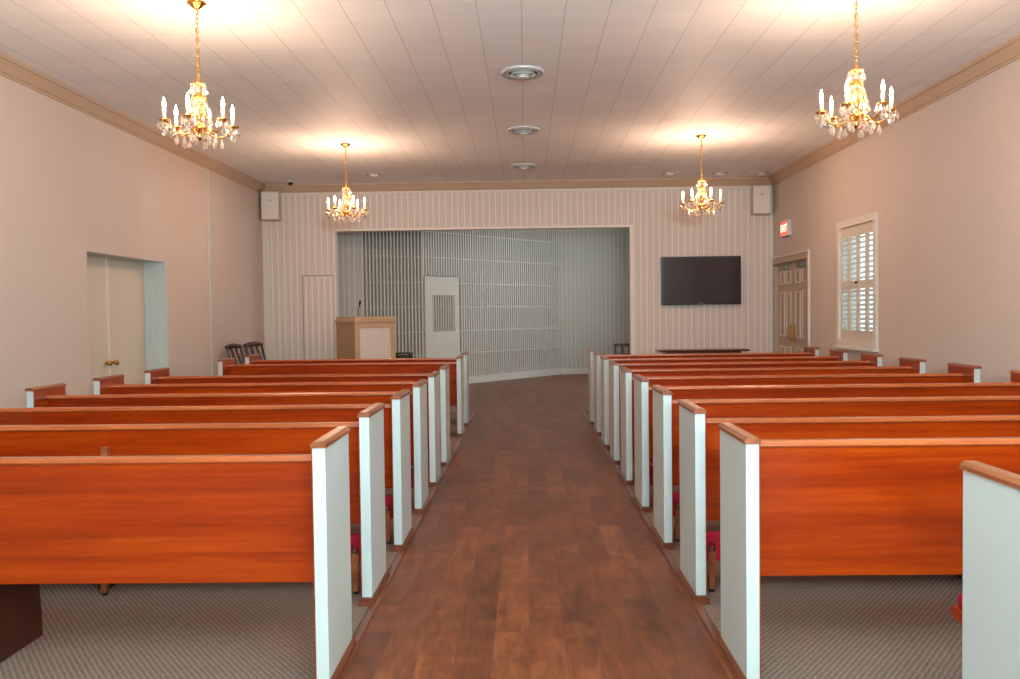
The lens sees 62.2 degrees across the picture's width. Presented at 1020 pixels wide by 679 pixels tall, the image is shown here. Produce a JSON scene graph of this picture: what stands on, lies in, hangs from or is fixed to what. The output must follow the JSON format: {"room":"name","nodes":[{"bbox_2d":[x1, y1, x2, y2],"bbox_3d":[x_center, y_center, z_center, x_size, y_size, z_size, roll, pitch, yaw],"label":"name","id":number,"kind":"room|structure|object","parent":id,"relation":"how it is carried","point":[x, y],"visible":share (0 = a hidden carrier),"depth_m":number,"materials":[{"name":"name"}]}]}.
{"room":"house of worship","nodes":[
{"label":"house of worship","id":0,"kind":"room"},
{"bbox_2d":[0,75,264,407],"bbox_3d":[-4.259,-0.459,5.329,0.313,3.500,16.920,-1,2,1],"label":"wall","id":1,"kind":"structure","parent":0,"point":[73,183],"depth_m":8.41,"materials":[{"name":"beige paint"}]},
{"bbox_2d":[87,255,111,394],"bbox_3d":[-4.274,0.163,8.576,0.104,2.040,0.872,-1,2,1],"label":"door","id":2,"kind":"structure","parent":1,"relation":"in","point":[99,363],"depth_m":8.78,"materials":[{"name":"beige paint"}]},
{"bbox_2d":[105,258,145,383],"bbox_3d":[-4.258,0.136,9.437,0.104,2.040,0.905,-1,2,1],"label":"door","id":3,"kind":"structure","parent":1,"relation":"in","point":[125,302],"depth_m":9.41,"materials":[{"name":"beige paint"}]},
{"bbox_2d":[0,52,265,192],"bbox_3d":[-4.076,-2.143,5.174,0.104,0.130,16.720,-1,2,1],"label":"trim","id":4,"kind":"structure","parent":1,"relation":"attached to","point":[12,69],"depth_m":8.41,"materials":[{"name":"beige paint"}]},
{"bbox_2d":[207,169,213,375],"bbox_3d":[-3.988,-0.578,11.259,0.012,3.370,0.050,-1,2,1],"label":"trim","id":5,"kind":"structure","parent":1,"relation":"attached to","point":[208,198],"depth_m":11.24,"materials":[{"name":"white paint"}]},
{"bbox_2d":[337,232,362,316],"bbox_3d":[-3.180,-0.846,15.649,0.888,3.620,0.108,-1,2,-7],"label":"wall","id":6,"kind":"structure","parent":0,"point":[349,244],"depth_m":15.62,"materials":[{"name":"paint"}]},
{"bbox_2d":[361,231,423,357],"bbox_3d":[-2.213,-0.868,15.950,1.194,3.620,0.150,-2,2,-25],"label":"wall","id":7,"kind":"structure","parent":0,"point":[392,264],"depth_m":15.97,"materials":[{"name":"paint"}]},
{"bbox_2d":[422,229,561,383],"bbox_3d":[-0.288,-0.947,17.767,0.151,3.620,4.213,1,2,42],"label":"wall","id":8,"kind":"structure","parent":0,"point":[509,285],"depth_m":17.90,"materials":[{"name":"paint"}]},
{"bbox_2d":[423,276,459,357],"bbox_3d":[-1.332,-0.168,16.563,0.057,2.142,0.920,1,2,42],"label":"door","id":9,"kind":"structure","parent":8,"relation":"in","point":[440,293],"depth_m":16.52,"materials":[{"name":"paint"}]},
{"bbox_2d":[0,0,1019,184],"bbox_3d":[-0.168,-2.301,4.996,9.130,0.100,16.920,-1,2,1],"label":"ceiling","id":10,"kind":"structure","parent":0,"point":[418,91],"depth_m":7.29,"materials":[{"name":"wood"}]},
{"bbox_2d":[156,0,240,151],"bbox_3d":[-2.085,-1.765,5.649,0.529,0.963,0.515,-1,2,-20],"label":"chandelier","id":11,"kind":"object","parent":10,"relation":"hanging from","point":[194,120],"visible":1,"depth_m":5.62,"materials":[{"name":"gold metal"}]},
{"bbox_2d":[324,143,368,223],"bbox_3d":[-2.007,-1.909,10.346,0.529,0.963,0.515,0,2,9],"label":"chandelier","id":12,"kind":"object","parent":10,"relation":"hanging from","point":[346,192],"visible":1,"depth_m":10.32,"materials":[{"name":"gold metal"}]},
{"bbox_2d":[365,173,381,177],"bbox_3d":[-2.031,-2.433,12.571,0.256,0.050,0.256,-1,2,1],"label":"ceiling lamp","id":13,"kind":"object","parent":10,"relation":"attached to","point":[372,175],"visible":1,"depth_m":12.52,"materials":[{"name":"white glass"}]},
{"bbox_2d":[501,65,544,79],"bbox_3d":[0.112,-2.295,7.332,0.386,0.062,0.386,-1,2,1],"label":"ceiling vent","id":14,"kind":"object","parent":10,"relation":"in","point":[518,72],"visible":1,"depth_m":7.26,"materials":[{"name":"white metal"}]},
{"bbox_2d":[507,126,540,134],"bbox_3d":[0.155,-2.365,9.631,0.386,0.062,0.386,-1,2,1],"label":"ceiling vent","id":15,"kind":"object","parent":10,"relation":"in","point":[518,130],"visible":1,"depth_m":9.55,"materials":[{"name":"white metal"}]},
{"bbox_2d":[511,163,537,169],"bbox_3d":[0.199,-2.437,11.979,0.386,0.062,0.386,-1,2,1],"label":"ceiling vent","id":16,"kind":"object","parent":10,"relation":"in","point":[521,166],"visible":1,"depth_m":11.89,"materials":[{"name":"white metal"}]},
{"bbox_2d":[661,172,677,175],"bbox_3d":[2.414,-2.495,12.787,0.256,0.050,0.256,-1,2,1],"label":"ceiling lamp","id":17,"kind":"object","parent":10,"relation":"attached to","point":[663,173],"visible":1,"depth_m":12.73,"materials":[{"name":"white glass"}]},
{"bbox_2d":[679,134,724,217],"bbox_3d":[2.289,-1.955,10.105,0.529,0.963,0.515,0,2,25],"label":"chandelier","id":18,"kind":"object","parent":10,"relation":"hanging from","point":[701,195],"visible":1,"depth_m":10.07,"materials":[{"name":"gold metal"}]},
{"bbox_2d":[711,171,728,175],"bbox_3d":[3.184,-2.506,12.822,0.256,0.050,0.256,-1,2,1],"label":"ceiling lamp","id":19,"kind":"object","parent":10,"relation":"attached to","point":[719,173],"visible":1,"depth_m":12.76,"materials":[{"name":"white glass"}]},
{"bbox_2d":[753,171,770,175],"bbox_3d":[3.835,-2.515,12.860,0.256,0.050,0.256,-1,2,1],"label":"ceiling lamp","id":20,"kind":"object","parent":10,"relation":"attached to","point":[760,173],"visible":1,"depth_m":12.80,"materials":[{"name":"white glass"}]},
{"bbox_2d":[814,0,898,139],"bbox_3d":[2.264,-1.816,5.526,0.529,0.963,0.515,0,2,19],"label":"chandelier","id":21,"kind":"object","parent":10,"relation":"hanging from","point":[858,119],"visible":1,"depth_m":5.51,"materials":[{"name":"gold metal"}]},
{"bbox_2d":[270,189,768,359],"bbox_3d":[0.113,-0.825,13.577,8.530,3.620,0.168,-1,2,1],"label":"wall","id":22,"kind":"structure","parent":0,"point":[301,243],"depth_m":13.46,"materials":[{"name":"paint"}]},
{"bbox_2d":[262,220,272,359],"bbox_3d":[-3.891,-0.649,13.566,0.120,3.370,0.030,-1,2,1],"label":"trim","id":23,"kind":"structure","parent":22,"relation":"attached to","point":[265,224],"depth_m":13.55,"materials":[{"name":"white paint"}]},
{"bbox_2d":[261,191,280,220],"bbox_3d":[-3.789,-2.111,13.394,0.280,0.450,0.212,-1,2,-6],"label":"wall speaker","id":24,"kind":"object","parent":22,"relation":"attached to","point":[270,200],"visible":1,"depth_m":13.29,"materials":[{"name":"white paint"}]},
{"bbox_2d":[302,275,334,359],"bbox_3d":[-3.063,-0.012,13.575,0.510,2.035,0.019,-1,2,1],"label":"door","id":25,"kind":"structure","parent":22,"relation":"in","point":[318,290],"depth_m":13.56,"materials":[{"name":"paint"}]},
{"bbox_2d":[333,225,633,358],"bbox_3d":[-0.422,-0.403,13.600,4.790,2.790,0.179,-1,2,1],"label":"trim","id":26,"kind":"structure","parent":22,"relation":"attached to","point":[335,256],"depth_m":13.49,"materials":[{"name":"paint"}]},
{"bbox_2d":[264,177,771,192],"bbox_3d":[0.090,-2.445,13.400,8.130,0.130,0.104,-1,2,1],"label":"trim","id":27,"kind":"structure","parent":22,"relation":"attached to","point":[724,181],"depth_m":13.39,"materials":[{"name":"beige paint"}]},
{"bbox_2d":[281,186,772,195],"bbox_3d":[0.092,-2.366,13.443,8.130,0.040,0.022,-1,2,1],"label":"trim","id":28,"kind":"structure","parent":22,"relation":"attached to","point":[709,187],"depth_m":13.43,"materials":[{"name":"white paint"}]},
{"bbox_2d":[661,256,740,304],"bbox_3d":[3.019,-0.933,13.377,1.250,0.760,0.094,-1,2,1],"label":"television","id":29,"kind":"object","parent":22,"relation":"attached to","point":[693,280],"visible":1,"depth_m":13.33,"materials":[{"name":"black plastic"}]},
{"bbox_2d":[751,185,770,214],"bbox_3d":[3.936,-2.183,13.248,0.280,0.450,0.212,-1,2,7],"label":"wall speaker","id":30,"kind":"object","parent":22,"relation":"attached to","point":[760,194],"visible":1,"depth_m":13.15,"materials":[{"name":"white paint"}]},
{"bbox_2d":[769,188,772,352],"bbox_3d":[4.147,-0.745,13.419,0.060,3.370,0.020,-1,2,1],"label":"trim","id":31,"kind":"structure","parent":22,"relation":"attached to","point":[771,214],"depth_m":13.40,"materials":[{"name":"white paint"}]},
{"bbox_2d":[343,374,733,678],"bbox_3d":[-0.061,1.196,8.393,9.130,0.100,23.500,-1,2,1],"label":"floor","id":32,"kind":"structure","parent":0,"point":[531,557],"depth_m":4.56,"materials":[{"name":"brown wood"}]},
{"bbox_2d":[0,412,472,678],"bbox_3d":[-2.369,1.290,4.511,3.460,0.006,15.250,-1,2,1],"label":"floor","id":33,"kind":"structure","parent":32,"relation":"on","point":[264,630],"depth_m":3.77,"materials":[{"name":"grey carpet"}]},
{"bbox_2d":[0,426,355,678],"bbox_3d":[-2.058,0.852,3.440,2.803,0.939,0.604,-1,2,1],"label":"pew","id":34,"kind":"object","parent":33,"relation":"on","point":[259,518],"visible":1,"depth_m":3.34,"materials":[{"name":"brown wood"}]},
{"bbox_2d":[0,403,389,605],"bbox_3d":[-2.050,0.824,4.366,2.803,0.939,0.604,-1,2,1],"label":"pew","id":35,"kind":"object","parent":33,"relation":"on","point":[366,436],"visible":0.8,"depth_m":4.24,"materials":[{"name":"brown wood"}]},
{"bbox_2d":[0,389,413,551],"bbox_3d":[-2.023,0.800,5.293,2.803,0.930,0.604,-1,2,1],"label":"pew","id":36,"kind":"object","parent":33,"relation":"on","point":[397,452],"visible":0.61,"depth_m":5.17,"materials":[{"name":"brown wood"}]},
{"bbox_2d":[25,379,430,514],"bbox_3d":[-2.006,0.776,6.219,2.803,0.920,0.604,-1,2,1],"label":"pew","id":37,"kind":"object","parent":33,"relation":"on","point":[53,395],"visible":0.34,"depth_m":6.09,"materials":[{"name":"brown wood"}]},
{"bbox_2d":[225,343,244,363],"bbox_3d":[-3.595,0.568,11.700,0.568,1.039,0.440,0,2,8],"label":"wooden chair","id":38,"kind":"object","parent":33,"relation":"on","point":[231,346],"visible":0.32,"depth_m":11.74,"materials":[{"name":"brown wood"}]},
{"bbox_2d":[92,371,442,486],"bbox_3d":[-1.988,0.748,7.146,2.803,0.920,0.604,-1,2,1],"label":"pew","id":39,"kind":"object","parent":33,"relation":"on","point":[113,384],"visible":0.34,"depth_m":7.02,"materials":[{"name":"brown wood"}]},
{"bbox_2d":[144,364,451,466],"bbox_3d":[-1.971,0.719,8.072,2.803,0.920,0.604,-1,2,1],"label":"pew","id":40,"kind":"object","parent":33,"relation":"on","point":[160,375],"visible":0.26,"depth_m":7.94,"materials":[{"name":"brown wood"}]},
{"bbox_2d":[217,355,465,436],"bbox_3d":[-1.937,0.663,9.925,2.803,0.920,0.604,-1,2,1],"label":"pew","id":41,"kind":"object","parent":33,"relation":"on","point":[227,366],"visible":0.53,"depth_m":9.80,"materials":[{"name":"brown wood"}]},
{"bbox_2d":[244,351,470,425],"bbox_3d":[-1.919,0.634,10.851,2.803,0.920,0.604,-1,2,1],"label":"pew","id":42,"kind":"object","parent":33,"relation":"on","point":[254,358],"visible":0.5,"depth_m":10.72,"materials":[{"name":"brown wood"}]},
{"bbox_2d":[244,341,265,359],"bbox_3d":[-3.616,0.547,12.611,0.568,1.039,0.440,0,2,18],"label":"wooden chair","id":43,"kind":"object","parent":32,"relation":"on","point":[250,345],"visible":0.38,"depth_m":12.68,"materials":[{"name":"brown wood"}]},
{"bbox_2d":[335,316,396,358],"bbox_3d":[-2.175,0.346,12.787,0.710,1.385,0.625,-2,2,-39],"label":"lectern","id":44,"kind":"object","parent":32,"relation":"on","point":[373,337],"visible":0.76,"depth_m":12.56,"materials":[{"name":"beige laminate"}]},
{"bbox_2d":[396,352,412,357],"bbox_3d":[-1.800,0.604,14.361,0.300,0.765,0.260,-1,2,1],"label":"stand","id":45,"kind":"object","parent":32,"relation":"on","point":[410,355],"visible":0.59,"depth_m":14.26,"materials":[{"name":"black"}]},
{"bbox_2d":[339,411,475,678],"bbox_3d":[-0.646,1.264,4.479,0.047,0.016,15.250,-1,2,1],"label":"trim","id":46,"kind":"structure","parent":32,"relation":"on","point":[371,610],"depth_m":4.58,"materials":[{"name":"brown wood"}]},
{"bbox_2d":[614,343,629,354],"bbox_3d":[1.977,0.508,14.238,0.400,0.870,0.400,-1,2,1],"label":"slat chair","id":47,"kind":"object","parent":32,"relation":"on","point":[622,345],"visible":0.27,"depth_m":14.40,"materials":[{"name":"brown wood"}]},
{"bbox_2d":[581,410,737,678],"bbox_3d":[0.898,1.246,4.449,0.047,0.016,15.250,-1,2,1],"label":"trim","id":48,"kind":"structure","parent":32,"relation":"on","point":[712,631],"depth_m":4.56,"materials":[{"name":"brown wood"}]},
{"bbox_2d":[655,348,749,353],"bbox_3d":[2.987,0.557,13.170,1.380,0.812,0.430,-1,2,1],"label":"console table","id":49,"kind":"object","parent":32,"relation":"on","point":[710,350],"visible":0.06,"depth_m":12.98,"materials":[{"name":"brown wood"}]},
{"bbox_2d":[585,410,962,678],"bbox_3d":[2.460,1.232,4.420,3.138,0.006,15.250,-1,2,1],"label":"floor","id":50,"kind":"structure","parent":32,"relation":"on","point":[813,626],"depth_m":3.74,"materials":[{"name":"grey carpet"}]},
{"bbox_2d":[587,346,819,424],"bbox_3d":[2.419,0.573,10.768,2.848,0.939,0.604,-1,2,1],"label":"pew","id":51,"kind":"object","parent":50,"relation":"on","point":[808,350],"visible":0.23,"depth_m":10.63,"materials":[{"name":"brown wood"}]},
{"bbox_2d":[593,349,847,435],"bbox_3d":[2.402,0.602,9.842,2.848,0.939,0.604,-1,2,1],"label":"pew","id":52,"kind":"object","parent":50,"relation":"on","point":[835,354],"visible":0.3,"depth_m":9.71,"materials":[{"name":"brown wood"}]},
{"bbox_2d":[600,353,882,448],"bbox_3d":[2.384,0.630,8.916,2.848,0.939,0.604,-1,2,1],"label":"pew","id":53,"kind":"object","parent":50,"relation":"on","point":[867,359],"visible":0.25,"depth_m":8.78,"materials":[{"name":"brown wood"}]},
{"bbox_2d":[608,357,925,464],"bbox_3d":[2.367,0.658,7.989,2.848,0.939,0.604,-1,2,1],"label":"pew","id":54,"kind":"object","parent":50,"relation":"on","point":[907,365],"visible":0.29,"depth_m":7.86,"materials":[{"name":"brown wood"}]},
{"bbox_2d":[619,363,981,485],"bbox_3d":[2.350,0.687,7.063,2.848,0.939,0.604,-1,2,1],"label":"pew","id":55,"kind":"object","parent":50,"relation":"on","point":[957,372],"visible":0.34,"depth_m":6.93,"materials":[{"name":"brown wood"}]},
{"bbox_2d":[633,370,1019,512],"bbox_3d":[2.333,0.715,6.136,2.848,0.939,0.604,-1,2,1],"label":"pew","id":56,"kind":"object","parent":50,"relation":"on","point":[643,393],"visible":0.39,"depth_m":6.01,"materials":[{"name":"brown wood"}]},
{"bbox_2d":[651,385,1019,549],"bbox_3d":[2.315,0.744,5.210,2.848,0.939,0.604,-1,2,1],"label":"pew","id":57,"kind":"object","parent":50,"relation":"on","point":[666,452],"visible":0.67,"depth_m":5.09,"materials":[{"name":"brown wood"}]},
{"bbox_2d":[677,400,1019,603],"bbox_3d":[2.298,0.772,4.284,2.848,0.939,0.604,-1,2,1],"label":"pew","id":58,"kind":"object","parent":50,"relation":"on","point":[699,435],"visible":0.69,"depth_m":4.17,"materials":[{"name":"brown wood"}]},
{"bbox_2d":[717,422,1019,678],"bbox_3d":[2.281,0.800,3.357,2.848,0.939,0.604,-1,2,1],"label":"pew","id":59,"kind":"object","parent":50,"relation":"on","point":[868,506],"visible":1,"depth_m":3.28,"materials":[{"name":"brown wood"}]},
{"bbox_2d":[951,460,1019,678],"bbox_3d":[2.521,0.826,2.413,2.333,0.939,0.604,-1,2,1],"label":"pew","id":60,"kind":"object","parent":50,"relation":"on","point":[987,610],"visible":1,"depth_m":2.40,"materials":[{"name":"white wood"}]},
{"bbox_2d":[958,593,962,609],"bbox_3d":[2.523,0.832,2.538,2.179,0.055,0.325,-1,2,1],"label":"cushion","id":61,"kind":"object","parent":60,"relation":"on","point":[960,597],"depth_m":2.70,"materials":[{"name":"red fabric"}]},
{"bbox_2d":[557,228,628,373],"bbox_3d":[1.949,-1.025,19.400,2.216,3.620,0.120,-1,2,-3],"label":"wall","id":62,"kind":"structure","parent":0,"point":[594,263],"depth_m":19.36,"materials":[{"name":"paint"}]},
{"bbox_2d":[773,58,1019,382],"bbox_3d":[4.122,-0.559,5.170,0.200,3.500,16.920,-1,2,1],"label":"wall","id":63,"kind":"structure","parent":0,"point":[942,182],"depth_m":8.10,"materials":[{"name":"beige paint"}]},
{"bbox_2d":[773,263,793,352],"bbox_3d":[4.151,-0.110,12.916,0.209,2.110,0.743,-1,2,1],"label":"door","id":64,"kind":"structure","parent":63,"relation":"in","point":[785,271],"depth_m":12.89,"materials":[{"name":"beige paint"}]},
{"bbox_2d":[781,220,790,236],"bbox_3d":[4.119,-1.656,12.621,0.065,0.230,0.340,-1,2,1],"label":"exit sign","id":65,"kind":"object","parent":63,"relation":"attached to","point":[785,225],"visible":1,"depth_m":12.53,"materials":[{"name":"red plastic"}]},
{"bbox_2d":[772,249,809,352],"bbox_3d":[4.202,-0.151,12.538,0.130,2.235,1.715,-1,2,1],"label":"trim","id":66,"kind":"structure","parent":63,"relation":"attached to","point":[805,254],"depth_m":12.69,"materials":[{"name":"beige paint"}]},
{"bbox_2d":[788,259,805,351],"bbox_3d":[4.137,-0.087,12.170,0.209,2.110,0.743,-1,2,1],"label":"door","id":67,"kind":"structure","parent":63,"relation":"in","point":[799,267],"depth_m":12.23,"materials":[{"name":"beige paint"}]},
{"bbox_2d":[832,212,878,351],"bbox_3d":[4.183,-0.657,10.008,0.280,1.560,1.240,-1,2,1],"label":"window","id":68,"kind":"structure","parent":63,"relation":"in","point":[850,335],"depth_m":10.04,"materials":[{"name":"white paint"}]},
{"bbox_2d":[768,35,1019,185],"bbox_3d":[3.948,-2.238,5.021,0.104,0.130,16.720,-1,2,1],"label":"trim","id":69,"kind":"structure","parent":63,"relation":"attached to","point":[1008,52],"depth_m":8.05,"materials":[{"name":"beige paint"}]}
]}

